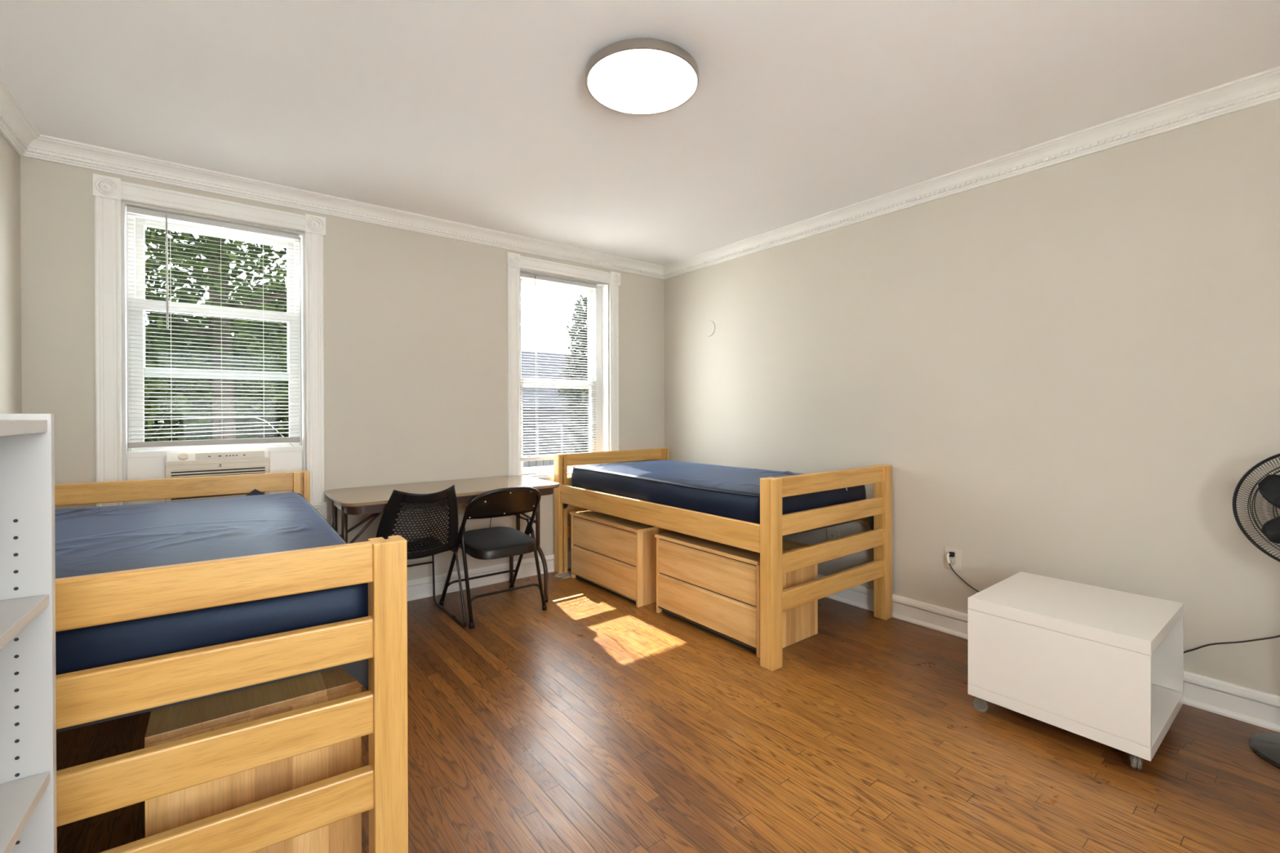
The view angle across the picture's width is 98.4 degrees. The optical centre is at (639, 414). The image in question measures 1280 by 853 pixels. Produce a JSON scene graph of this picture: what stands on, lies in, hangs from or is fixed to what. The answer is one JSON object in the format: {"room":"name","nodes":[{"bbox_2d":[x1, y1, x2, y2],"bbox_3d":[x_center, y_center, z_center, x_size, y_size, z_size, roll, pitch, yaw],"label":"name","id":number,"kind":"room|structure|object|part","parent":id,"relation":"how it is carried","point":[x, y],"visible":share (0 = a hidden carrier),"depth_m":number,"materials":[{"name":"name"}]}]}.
{"room":"dorm room","nodes":[
{"label":"dorm room","id":0,"kind":"room"},
{"bbox_2d":[0,132,22,413],"bbox_3d":[-1.399,-0.030,0.386,0.160,2.550,5.360,0,0,-36],"label":"wall","id":1,"kind":"structure","parent":0,"point":[11,387],"depth_m":2.48,"materials":[{"name":"beige paint"}]},
{"bbox_2d":[0,79,39,155],"bbox_3d":[-1.355,-1.258,0.519,0.078,0.095,5.194,0,0,-36],"label":"trim","id":2,"kind":"structure","parent":1,"relation":"attached to","point":[15,126],"depth_m":2.41,"materials":[{"name":"white paint"}]},
{"bbox_2d":[20,155,664,580],"bbox_3d":[-1.468,-0.042,3.830,4.486,2.550,0.160,0,0,-38],"label":"wall","id":3,"kind":"structure","parent":0,"point":[415,384],"depth_m":3.59,"materials":[{"name":"beige paint"}]},
{"bbox_2d":[93,173,326,519],"bbox_3d":[-2.355,-0.275,3.112,1.011,1.831,0.201,0,0,-38],"label":"window","id":4,"kind":"structure","parent":3,"relation":"in","point":[114,461],"depth_m":2.96,"materials":[{"name":"white paint"}]},
{"bbox_3d":[-2.669,-0.273,2.776,0.095,1.625,0.020,0,0,-38],"label":"casing","id":5,"kind":"part","parent":4,"relation":"part of","materials":[{"name":"white paint"}]},
{"bbox_3d":[-2.316,-1.137,3.051,0.807,0.092,0.020,0,0,-38],"label":"head casing","id":6,"kind":"part","parent":4,"relation":"part of","materials":[{"name":"white paint"}]},
{"bbox_2d":[126,205,300,448],"bbox_3d":[-2.338,-0.436,3.076,0.760,1.268,0.043,0,0,-38],"label":"window blind","id":7,"kind":"object","parent":4,"relation":"attached to","point":[130,210],"visible":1,"depth_m":3.04,"materials":[{"name":"white plastic"}]},
{"bbox_3d":[-2.344,-1.055,3.080,0.760,0.030,0.028,0,0,-38],"label":"head rail","id":8,"kind":"part","parent":7,"relation":"part of","materials":[{"name":"white plastic"}]},
{"bbox_3d":[-2.341,0.154,3.084,0.760,0.036,0.026,0,0,-38],"label":"rail","id":9,"kind":"part","parent":7,"relation":"part of","materials":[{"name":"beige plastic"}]},
{"bbox_3d":[-2.381,-0.200,3.140,0.759,0.818,0.034,0,0,-38],"label":"sash","id":10,"kind":"part","parent":4,"relation":"part of","materials":[{"name":"white plastic"}]},
{"bbox_3d":[-2.404,-0.630,3.167,0.739,0.858,0.034,0,0,-38],"label":"sash","id":11,"kind":"part","parent":4,"relation":"part of","materials":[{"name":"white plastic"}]},
{"bbox_3d":[-2.357,0.386,3.113,0.787,0.385,0.035,0,0,-38],"label":"filler panel","id":12,"kind":"part","parent":4,"relation":"part of","materials":[{"name":"white paint"}]},
{"bbox_2d":[164,450,270,502],"bbox_3d":[-2.412,0.374,3.171,0.458,0.328,0.366,0,0,-38],"label":"air conditioner","id":13,"kind":"object","parent":4,"relation":"attached to","point":[216,464],"visible":0.43,"depth_m":3.02,"materials":[{"name":"beige plastic"}]},
{"bbox_3d":[-2.441,0.228,2.955,0.044,0.036,0.039,0,0,-38],"label":"knob","id":14,"kind":"part","parent":13,"relation":"part of","materials":[{"name":"beige plastic"}]},
{"bbox_3d":[-2.321,0.231,3.053,0.444,0.036,0.044,0,0,-38],"label":"control panel","id":15,"kind":"part","parent":13,"relation":"part of","materials":[{"name":"white plastic"}]},
{"bbox_3d":[-1.959,-0.276,3.331,0.093,1.625,0.020,0,0,-38],"label":"casing","id":16,"kind":"part","parent":4,"relation":"part of","materials":[{"name":"white paint"}]},
{"bbox_2d":[22,133,663,279],"bbox_3d":[-1.322,-1.269,3.790,3.976,0.095,0.078,0,0,-38],"label":"trim","id":17,"kind":"structure","parent":3,"relation":"attached to","point":[46,148],"depth_m":3.25,"materials":[{"name":"white paint"}]},
{"bbox_2d":[407,551,571,601],"bbox_3d":[-1.331,1.167,3.817,3.974,0.132,0.030,0,0,-38],"label":"baseboard","id":18,"kind":"structure","parent":3,"relation":"attached to","point":[420,588],"depth_m":3.95,"materials":[{"name":"white paint"}]},
{"bbox_2d":[506,252,620,495],"bbox_3d":[-0.625,-0.284,4.464,1.045,1.832,0.201,0,0,-38],"label":"window","id":19,"kind":"structure","parent":3,"relation":"in","point":[606,308],"depth_m":4.56,"materials":[{"name":"white paint"}]},
{"bbox_3d":[-0.943,-0.304,4.125,0.093,1.580,0.020,0,0,-38],"label":"casing","id":20,"kind":"part","parent":19,"relation":"part of","materials":[{"name":"white paint"}]},
{"bbox_3d":[-0.611,0.558,4.452,1.045,0.149,0.116,0,0,-38],"label":"sill","id":21,"kind":"part","parent":19,"relation":"part of","materials":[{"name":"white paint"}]},
{"bbox_3d":[-0.685,-0.638,4.510,0.721,0.858,0.034,0,0,-38],"label":"sash","id":22,"kind":"part","parent":19,"relation":"part of","materials":[{"name":"white plastic"}]},
{"bbox_2d":[520,272,596,461],"bbox_3d":[-0.645,-0.361,4.427,0.714,1.442,0.043,0,0,-38],"label":"window blind","id":23,"kind":"object","parent":19,"relation":"attached to","point":[535,277],"visible":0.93,"depth_m":4.41,"materials":[{"name":"white plastic"}]},
{"bbox_3d":[-0.648,0.345,4.435,0.714,0.028,0.026,0,0,-38],"label":"rail","id":24,"kind":"part","parent":23,"relation":"part of","materials":[{"name":"paint"}]},
{"bbox_3d":[-0.651,-1.067,4.431,0.714,0.030,0.028,0,0,-38],"label":"head rail","id":25,"kind":"part","parent":23,"relation":"part of","materials":[{"name":"white plastic"}]},
{"bbox_3d":[-0.668,0.092,4.479,0.723,0.753,0.034,0,0,-38],"label":"sash","id":26,"kind":"part","parent":19,"relation":"part of","materials":[{"name":"white plastic"}]},
{"bbox_3d":[-0.582,-1.146,4.406,0.827,0.092,0.020,0,0,-38],"label":"head casing","id":27,"kind":"part","parent":19,"relation":"part of","materials":[{"name":"white paint"}]},
{"bbox_3d":[-0.368,-0.306,4.739,0.078,1.577,0.080,0,0,-38],"label":"frame","id":28,"kind":"part","parent":19,"relation":"part of","materials":[{"name":"paint"}]},
{"bbox_3d":[-0.219,-0.307,4.691,0.090,1.580,0.020,0,0,-38],"label":"casing","id":29,"kind":"part","parent":19,"relation":"part of","materials":[{"name":"white paint"}]},
{"bbox_2d":[0,0,1279,266],"bbox_3d":[0.223,-1.363,1.664,4.757,0.100,5.651,0,0,-38],"label":"ceiling","id":30,"kind":"structure","parent":0,"point":[482,113],"depth_m":2.24,"materials":[{"name":"white paint"}]},
{"bbox_2d":[585,38,698,115],"bbox_3d":[0.008,-1.288,2.122,0.432,0.052,0.432,0,0,-38],"label":"ceiling light","id":31,"kind":"object","parent":30,"relation":"attached to","point":[633,76],"visible":1,"depth_m":2.07,"materials":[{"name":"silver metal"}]},
{"bbox_2d":[56,568,1279,852],"bbox_3d":[0.186,1.287,1.728,4.757,0.100,5.791,0,0,-38],"label":"floor","id":32,"kind":"structure","parent":0,"point":[593,721],"depth_m":2.02,"materials":[{"name":"brown wood"}]},
{"bbox_2d":[0,413,57,852],"bbox_3d":[-0.830,0.622,0.493,0.300,1.243,0.653,0,0,-35],"label":"bookcase","id":33,"kind":"object","parent":32,"relation":"on","point":[28,691],"visible":1,"depth_m":0.81,"materials":[{"name":"white laminate"}]},
{"bbox_3d":[-0.833,0.019,0.490,0.296,0.019,0.620,0,0,-35],"label":"panel","id":34,"kind":"part","parent":33,"relation":"part of","materials":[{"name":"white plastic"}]},
{"bbox_3d":[-0.831,0.279,0.492,0.293,0.016,0.618,0,0,-35],"label":"shelf","id":35,"kind":"part","parent":33,"relation":"part of","materials":[{"name":"white plastic"}]},
{"bbox_3d":[-0.830,0.545,0.493,0.293,0.016,0.618,0,0,-35],"label":"shelf","id":36,"kind":"part","parent":33,"relation":"part of","materials":[{"name":"white plastic"}]},
{"bbox_2d":[54,471,408,852],"bbox_3d":[-1.693,0.780,1.937,1.130,0.920,2.175,0,0,-37],"label":"frame","id":37,"kind":"object","parent":32,"relation":"on","point":[372,648],"visible":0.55,"depth_m":1.25,"materials":[{"name":"brown wood"}]},
{"bbox_3d":[-2.310,0.368,2.758,0.986,0.098,0.032,0,0,-34],"label":"head rail","id":38,"kind":"part","parent":37,"relation":"part of","materials":[{"name":"brown wood"}]},
{"bbox_2d":[54,488,368,675],"bbox_3d":[-1.660,0.499,1.952,0.982,0.214,1.996,0,0,-37],"label":"mattress","id":39,"kind":"object","parent":37,"relation":"on","point":[91,540],"visible":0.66,"depth_m":1.61,"materials":[{"name":"blue fabric"}]},
{"bbox_3d":[-1.078,0.560,1.113,0.986,0.098,0.032,0,0,-34],"label":"foot rail","id":40,"kind":"part","parent":37,"relation":"part of","materials":[{"name":"brown wood"}]},
{"bbox_3d":[-1.079,0.371,1.112,0.986,0.098,0.032,0,0,-34],"label":"foot rail","id":41,"kind":"part","parent":37,"relation":"part of","materials":[{"name":"brown wood"}]},
{"bbox_3d":[-1.078,0.748,1.113,0.986,0.098,0.032,0,0,-34],"label":"foot rail","id":42,"kind":"part","parent":37,"relation":"part of","materials":[{"name":"brown wood"}]},
{"bbox_3d":[-1.077,0.936,1.114,0.986,0.098,0.032,0,0,-34],"label":"foot rail","id":43,"kind":"part","parent":37,"relation":"part of","materials":[{"name":"brown wood"}]},
{"bbox_3d":[-1.868,0.777,3.049,0.077,0.920,0.080,0,0,-37],"label":"post","id":44,"kind":"part","parent":37,"relation":"part of","materials":[{"name":"brown wood"}]},
{"bbox_3d":[-0.644,0.780,1.413,0.077,0.920,0.080,0,0,-37],"label":"post","id":45,"kind":"part","parent":37,"relation":"part of","materials":[{"name":"brown wood"}]},
{"bbox_2d":[144,667,363,852],"bbox_3d":[-1.205,0.994,1.746,0.467,0.492,0.815,0,0,-37],"label":"dresser","id":46,"kind":"object","parent":32,"relation":"on","point":[182,807],"visible":0.32,"depth_m":1.43,"materials":[{"name":"brown wood"}]},
{"bbox_2d":[375,484,466,626],"bbox_3d":[-1.337,0.816,3.227,0.486,0.838,0.663,0,0,-38],"label":"chair","id":47,"kind":"object","parent":32,"relation":"on","point":[428,546],"visible":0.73,"depth_m":3.07,"materials":[{"name":"black plastic"}]},
{"bbox_3d":[-1.201,0.604,3.051,0.465,0.414,0.218,0,0,-38],"label":"backrest","id":48,"kind":"part","parent":47,"relation":"part of","materials":[{"name":"black plastic"}]},
{"bbox_3d":[-1.387,0.805,3.290,0.453,0.040,0.452,0,0,-38],"label":"seat","id":49,"kind":"part","parent":47,"relation":"part of","materials":[{"name":"black plastic"}]},
{"bbox_3d":[-1.197,1.018,3.394,0.058,0.431,0.572,0,0,-38],"label":"sled leg","id":50,"kind":"part","parent":47,"relation":"part of","materials":[{"name":"black metal"}]},
{"bbox_2d":[324,475,559,602],"bbox_3d":[-1.214,0.846,3.491,1.292,0.776,0.676,0,0,-38],"label":"folding table","id":51,"kind":"object","parent":32,"relation":"on","point":[373,500],"visible":0.56,"depth_m":3.34,"materials":[{"name":"beige laminate"}]},
{"bbox_3d":[-1.787,0.685,3.233,0.029,0.402,0.029,0,0,-38],"label":"leg","id":52,"kind":"part","parent":51,"relation":"part of","materials":[{"name":"brown metal"}]},
{"bbox_3d":[-1.602,0.686,2.997,0.029,0.402,0.029,0,0,-38],"label":"leg","id":53,"kind":"part","parent":51,"relation":"part of","materials":[{"name":"brown metal"}]},
{"bbox_3d":[-0.871,0.681,3.949,0.029,0.402,0.029,0,0,-38],"label":"leg","id":54,"kind":"part","parent":51,"relation":"part of","materials":[{"name":"brown metal"}]},
{"bbox_3d":[-0.778,1.043,3.832,0.028,0.354,0.551,0,0,-38],"label":"leg","id":55,"kind":"part","parent":51,"relation":"part of","materials":[{"name":"brown metal"}]},
{"bbox_3d":[-0.686,0.681,3.712,0.029,0.402,0.029,0,0,-38],"label":"leg","id":56,"kind":"part","parent":51,"relation":"part of","materials":[{"name":"brown metal"}]},
{"bbox_2d":[439,486,546,628],"bbox_3d":[-0.921,0.836,3.507,0.514,0.810,0.606,0,0,-38],"label":"folding chair","id":57,"kind":"object","parent":32,"relation":"on","point":[497,542],"visible":1,"depth_m":3.34,"materials":[{"name":"black metal"}]},
{"bbox_3d":[-1.089,0.739,3.329,0.003,0.130,0.115,0,0,-38],"label":"hinge plate","id":58,"kind":"part","parent":57,"relation":"part of","materials":[{"name":"black metal"}]},
{"bbox_3d":[-1.020,0.948,3.257,0.027,0.539,0.176,0,0,-34],"label":"leg","id":59,"kind":"part","parent":57,"relation":"part of","materials":[{"name":"black metal"}]},
{"bbox_2d":[464,526,534,551],"bbox_3d":[-0.912,0.780,3.495,0.398,0.046,0.448,0,0,-38],"label":"seat cushion","id":60,"kind":"object","parent":57,"relation":"on","point":[497,538],"depth_m":3.42,"materials":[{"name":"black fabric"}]},
{"bbox_3d":[-0.800,0.532,3.320,0.450,0.181,0.154,0,0,-38],"label":"backrest","id":61,"kind":"part","parent":57,"relation":"part of","materials":[{"name":"black metal"}]},
{"bbox_3d":[-0.728,0.738,3.611,0.003,0.130,0.115,0,0,-38],"label":"hinge plate","id":62,"kind":"part","parent":57,"relation":"part of","materials":[{"name":"black metal"}]},
{"bbox_3d":[-0.657,0.945,3.544,0.180,0.542,0.049,0,0,39],"label":"leg","id":63,"kind":"part","parent":57,"relation":"part of","materials":[{"name":"black metal"}]},
{"bbox_2d":[551,570,571,579],"bbox_3d":[-0.517,1.228,4.259,0.292,0.004,0.136,0,0,-38],"label":"floor vent","id":64,"kind":"object","parent":32,"relation":"in","point":[564,575],"visible":0.43,"depth_m":4.21,"materials":[{"name":"beige metal"}]},
{"bbox_2d":[569,509,672,607],"bbox_3d":[-0.075,0.982,3.987,0.512,0.495,0.815,0,0,-38],"label":"dresser","id":65,"kind":"object","parent":32,"relation":"on","point":[615,555],"visible":0.74,"depth_m":3.72,"materials":[{"name":"brown wood"}]},
{"bbox_3d":[-0.317,0.991,4.303,0.500,0.476,0.019,0,0,-38],"label":"panel","id":66,"kind":"part","parent":65,"relation":"part of","materials":[{"name":"brown wood"}]},
{"bbox_3d":[-0.260,0.868,3.841,0.018,0.207,0.773,0,0,-38],"label":"drawer","id":67,"kind":"part","parent":65,"relation":"part of","materials":[{"name":"brown wood"}]},
{"bbox_3d":[-0.259,1.088,3.842,0.018,0.217,0.773,0,0,-38],"label":"drawer","id":68,"kind":"part","parent":65,"relation":"part of","materials":[{"name":"brown wood"}]},
{"bbox_3d":[0.176,0.992,3.679,0.500,0.476,0.019,0,0,-38],"label":"panel","id":69,"kind":"part","parent":65,"relation":"part of","materials":[{"name":"brown wood"}]},
{"bbox_2d":[553,448,892,671],"bbox_3d":[0.426,0.769,3.824,1.130,0.920,2.120,0,0,-38],"label":"frame","id":70,"kind":"object","parent":32,"relation":"on","point":[765,538],"visible":0.77,"depth_m":3.05,"materials":[{"name":"brown wood"}]},
{"bbox_3d":[-0.618,0.770,4.305,0.077,0.920,0.077,0,0,-38],"label":"post","id":71,"kind":"part","parent":70,"relation":"part of","materials":[{"name":"brown wood"}]},
{"bbox_3d":[-0.207,0.922,4.635,0.984,0.098,0.032,0,0,-38],"label":"head rail","id":72,"kind":"part","parent":70,"relation":"part of","materials":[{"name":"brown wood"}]},
{"bbox_3d":[-0.208,0.546,4.633,0.984,0.098,0.032,0,0,-38],"label":"head rail","id":73,"kind":"part","parent":70,"relation":"part of","materials":[{"name":"brown wood"}]},
{"bbox_3d":[-0.207,0.734,4.634,0.984,0.098,0.032,0,0,-38],"label":"head rail","id":74,"kind":"part","parent":70,"relation":"part of","materials":[{"name":"brown wood"}]},
{"bbox_3d":[-0.208,0.357,4.633,0.984,0.098,0.032,0,0,-38],"label":"head rail","id":75,"kind":"part","parent":70,"relation":"part of","materials":[{"name":"brown wood"}]},
{"bbox_3d":[-0.002,0.613,3.489,0.024,0.138,1.970,0,0,-38],"label":"rail","id":76,"kind":"part","parent":70,"relation":"part of","materials":[{"name":"brown wood"}]},
{"bbox_3d":[0.212,0.766,4.953,0.077,0.920,0.077,0,0,-38],"label":"post","id":77,"kind":"part","parent":70,"relation":"part of","materials":[{"name":"brown wood"}]},
{"bbox_2d":[571,459,866,524],"bbox_3d":[0.422,0.486,3.785,0.985,0.219,1.911,0,0,-38],"label":"mattress","id":78,"kind":"object","parent":70,"relation":"on","point":[726,491],"visible":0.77,"depth_m":3.34,"materials":[{"name":"blue fabric"}]},
{"bbox_3d":[0.640,0.772,2.695,0.077,0.920,0.077,0,0,-38],"label":"post","id":79,"kind":"part","parent":70,"relation":"part of","materials":[{"name":"brown wood"}]},
{"bbox_3d":[1.058,0.359,3.013,0.984,0.098,0.032,0,0,-38],"label":"foot rail","id":80,"kind":"part","parent":70,"relation":"part of","materials":[{"name":"brown wood"}]},
{"bbox_3d":[1.059,0.924,3.014,0.984,0.098,0.032,0,0,-38],"label":"foot rail","id":81,"kind":"part","parent":70,"relation":"part of","materials":[{"name":"brown wood"}]},
{"bbox_3d":[1.059,0.736,3.014,0.984,0.098,0.032,0,0,-38],"label":"foot rail","id":82,"kind":"part","parent":70,"relation":"part of","materials":[{"name":"brown wood"}]},
{"bbox_3d":[1.058,0.548,3.013,0.984,0.098,0.032,0,0,-38],"label":"foot rail","id":83,"kind":"part","parent":70,"relation":"part of","materials":[{"name":"brown wood"}]},
{"bbox_3d":[0.853,0.609,4.158,0.024,0.138,1.970,0,0,-38],"label":"rail","id":84,"kind":"part","parent":70,"relation":"part of","materials":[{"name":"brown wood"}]},
{"bbox_3d":[1.470,0.768,3.343,0.077,0.920,0.077,0,0,-38],"label":"post","id":85,"kind":"part","parent":70,"relation":"part of","materials":[{"name":"brown wood"}]},
{"bbox_2d":[654,531,817,657],"bbox_3d":[0.543,0.987,3.261,0.512,0.488,0.815,0,0,-38],"label":"dresser","id":86,"kind":"object","parent":32,"relation":"on","point":[709,586],"visible":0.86,"depth_m":3.05,"materials":[{"name":"brown wood"}]},
{"bbox_3d":[0.303,0.996,3.578,0.500,0.469,0.019,0,0,-38],"label":"panel","id":87,"kind":"part","parent":86,"relation":"part of","materials":[{"name":"brown wood"}]},
{"bbox_3d":[0.358,0.874,3.116,0.018,0.204,0.773,0,0,-38],"label":"drawer","id":88,"kind":"part","parent":86,"relation":"part of","materials":[{"name":"brown wood"}]},
{"bbox_3d":[0.359,1.091,3.116,0.018,0.214,0.773,0,0,-38],"label":"drawer","id":89,"kind":"part","parent":86,"relation":"part of","materials":[{"name":"brown wood"}]},
{"bbox_3d":[0.793,0.997,2.951,0.500,0.469,0.019,0,0,-38],"label":"panel","id":90,"kind":"part","parent":86,"relation":"part of","materials":[{"name":"brown wood"}]},
{"bbox_2d":[968,571,1183,770],"bbox_3d":[1.772,0.996,2.257,0.604,0.471,0.566,0,0,-38],"label":"base cabinet","id":91,"kind":"object","parent":32,"relation":"on","point":[1103,665],"visible":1,"depth_m":2.09,"materials":[{"name":"white paint"}]},
{"bbox_3d":[1.540,0.963,2.075,0.014,0.308,0.565,0,0,-38],"label":"panel","id":92,"kind":"part","parent":91,"relation":"part of","materials":[{"name":"white paint"}]},
{"bbox_3d":[2.005,0.960,2.438,0.014,0.308,0.565,0,0,-38],"label":"panel","id":93,"kind":"part","parent":91,"relation":"part of","materials":[{"name":"white paint"}]},
{"bbox_2d":[946,453,1279,768],"bbox_3d":[2.177,0.673,2.447,0.364,1.113,1.547,0,0,-23],"label":"pedestal fan","id":94,"kind":"object","parent":32,"relation":"on","point":[1266,746],"visible":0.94,"depth_m":2.05,"materials":[{"name":"black plastic"}]},
{"bbox_3d":[2.132,0.725,2.560,0.080,0.674,1.328,0,0,-35],"label":"power cord","id":95,"kind":"part","parent":94,"relation":"part of","materials":[{"name":"black rubber"}]},
{"bbox_2d":[1235,457,1279,559],"bbox_3d":[2.394,0.345,1.928,0.067,0.445,0.445,0,0,-38],"label":"grille","id":96,"kind":"object","parent":94,"relation":"attached to","point":[1269,486],"depth_m":2.05,"materials":[{"name":"black plastic"}]},
{"bbox_2d":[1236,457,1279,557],"bbox_3d":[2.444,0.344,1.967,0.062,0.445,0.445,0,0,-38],"label":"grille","id":97,"kind":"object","parent":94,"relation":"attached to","point":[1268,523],"depth_m":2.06,"materials":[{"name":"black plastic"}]},
{"bbox_3d":[2.366,0.293,2.016,0.041,0.138,0.148,0,0,-38],"label":"blade","id":98,"kind":"part","parent":94,"relation":"part of","materials":[{"name":"black plastic"}]},
{"bbox_3d":[2.373,0.412,2.008,0.041,0.128,0.159,0,0,-38],"label":"blade","id":99,"kind":"part","parent":94,"relation":"part of","materials":[{"name":"black plastic"}]},
{"bbox_2d":[664,98,1279,696],"bbox_3d":[1.884,-0.047,3.053,0.160,2.550,5.511,0,0,-38],"label":"wall","id":100,"kind":"structure","parent":0,"point":[1069,371],"depth_m":2.74,"materials":[{"name":"beige paint"}]},
{"bbox_2d":[703,320,715,336],"bbox_3d":[0.575,-0.711,4.588,0.008,0.130,0.130,0,0,-38],"label":"round cover plate","id":101,"kind":"object","parent":100,"relation":"attached to","point":[709,326],"visible":1,"depth_m":4.58,"materials":[{"name":"beige paint"}]},
{"bbox_2d":[826,528,839,541],"bbox_3d":[1.286,0.827,3.685,0.010,0.124,0.094,0,0,-38],"label":"wall outlet","id":102,"kind":"object","parent":100,"relation":"attached to","point":[832,534],"visible":0.57,"depth_m":3.69,"materials":[{"name":"beige plastic"}]},
{"bbox_2d":[944,546,962,571],"bbox_3d":[1.751,0.806,3.090,0.010,0.124,0.094,0,0,-38],"label":"wall outlet","id":103,"kind":"object","parent":100,"relation":"attached to","point":[956,562],"visible":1,"depth_m":3.08,"materials":[{"name":"beige plastic"}]},
{"bbox_2d":[950,559,955,564],"bbox_3d":[1.751,0.826,3.091,0.010,0.033,0.033,0,0,-38],"label":"receptacle","id":104,"kind":"object","parent":103,"relation":"attached to","point":[953,562],"depth_m":3.09,"materials":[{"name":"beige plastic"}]},
{"bbox_2d":[662,66,1279,279],"bbox_3d":[1.787,-1.274,2.976,0.078,0.095,5.191,0,0,-38],"label":"trim","id":105,"kind":"structure","parent":100,"relation":"attached to","point":[1262,87],"depth_m":2.76,"materials":[{"name":"white paint"}]},
{"bbox_2d":[817,574,1279,732],"bbox_3d":[1.812,1.163,2.999,0.030,0.132,5.190,0,0,-38],"label":"baseboard","id":106,"kind":"structure","parent":100,"relation":"attached to","point":[1246,704],"depth_m":2.33,"materials":[{"name":"white paint"}]},
{"label":"outside","id":107,"kind":"structure","parent":0,"visible":0},
{"bbox_3d":[-19.699,4.455,25.238,80.000,0.100,55.979,0,0,-38],"label":"ground","id":108,"kind":"structure","parent":107,"visible":0},
{"bbox_2d":[144,226,288,439],"bbox_3d":[-5.065,-2.369,6.921,3.727,13.607,3.346,0,0,-38],"label":"leafy tree","id":109,"kind":"object","parent":108,"relation":"on","point":[175,237],"visible":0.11,"depth_m":6.64,"materials":[{"name":"green plant"}]},
{"bbox_2d":[144,317,288,441],"bbox_3d":[-8.601,1.319,9.329,5.817,6.242,3.017,0,0,-22],"label":"leafy tree","id":110,"kind":"object","parent":108,"relation":"on","point":[267,419],"visible":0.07,"depth_m":9.51,"materials":[{"name":"green plant"}]},
{"bbox_2d":[200,279,288,437],"bbox_3d":[-12.292,-0.233,19.935,5.030,9.287,5.907,0,0,16],"label":"leafy tree","id":111,"kind":"object","parent":108,"relation":"on","point":[283,288],"visible":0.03,"depth_m":18.96,"materials":[{"name":"green plant"}]},
{"bbox_2d":[523,459,553,467],"bbox_3d":[-1.063,2.628,11.585,5.570,3.556,0.060,0,0,-38],"label":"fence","id":112,"kind":"object","parent":108,"relation":"on","point":[547,462],"visible":0.02,"depth_m":10.82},
{"bbox_2d":[521,351,586,460],"bbox_3d":[-4.240,1.141,18.264,10.800,6.500,6.800,0,0,-38],"label":"house","id":113,"kind":"structure","parent":108,"relation":"on","point":[562,357],"depth_m":15.84,"materials":[{"name":"grey"}]},
{"bbox_3d":[-2.550,1.066,15.694,0.680,1.420,0.020,0,0,-38],"label":"pane","id":114,"kind":"part","parent":113,"relation":"part of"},
{"bbox_2d":[556,293,589,453],"bbox_3d":[-0.998,0.501,13.348,1.758,7.805,1.848,0,0,30],"label":"leafy tree","id":115,"kind":"object","parent":108,"relation":"on","point":[585,401],"visible":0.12,"depth_m":12.96,"materials":[{"name":"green plant"}]}
]}

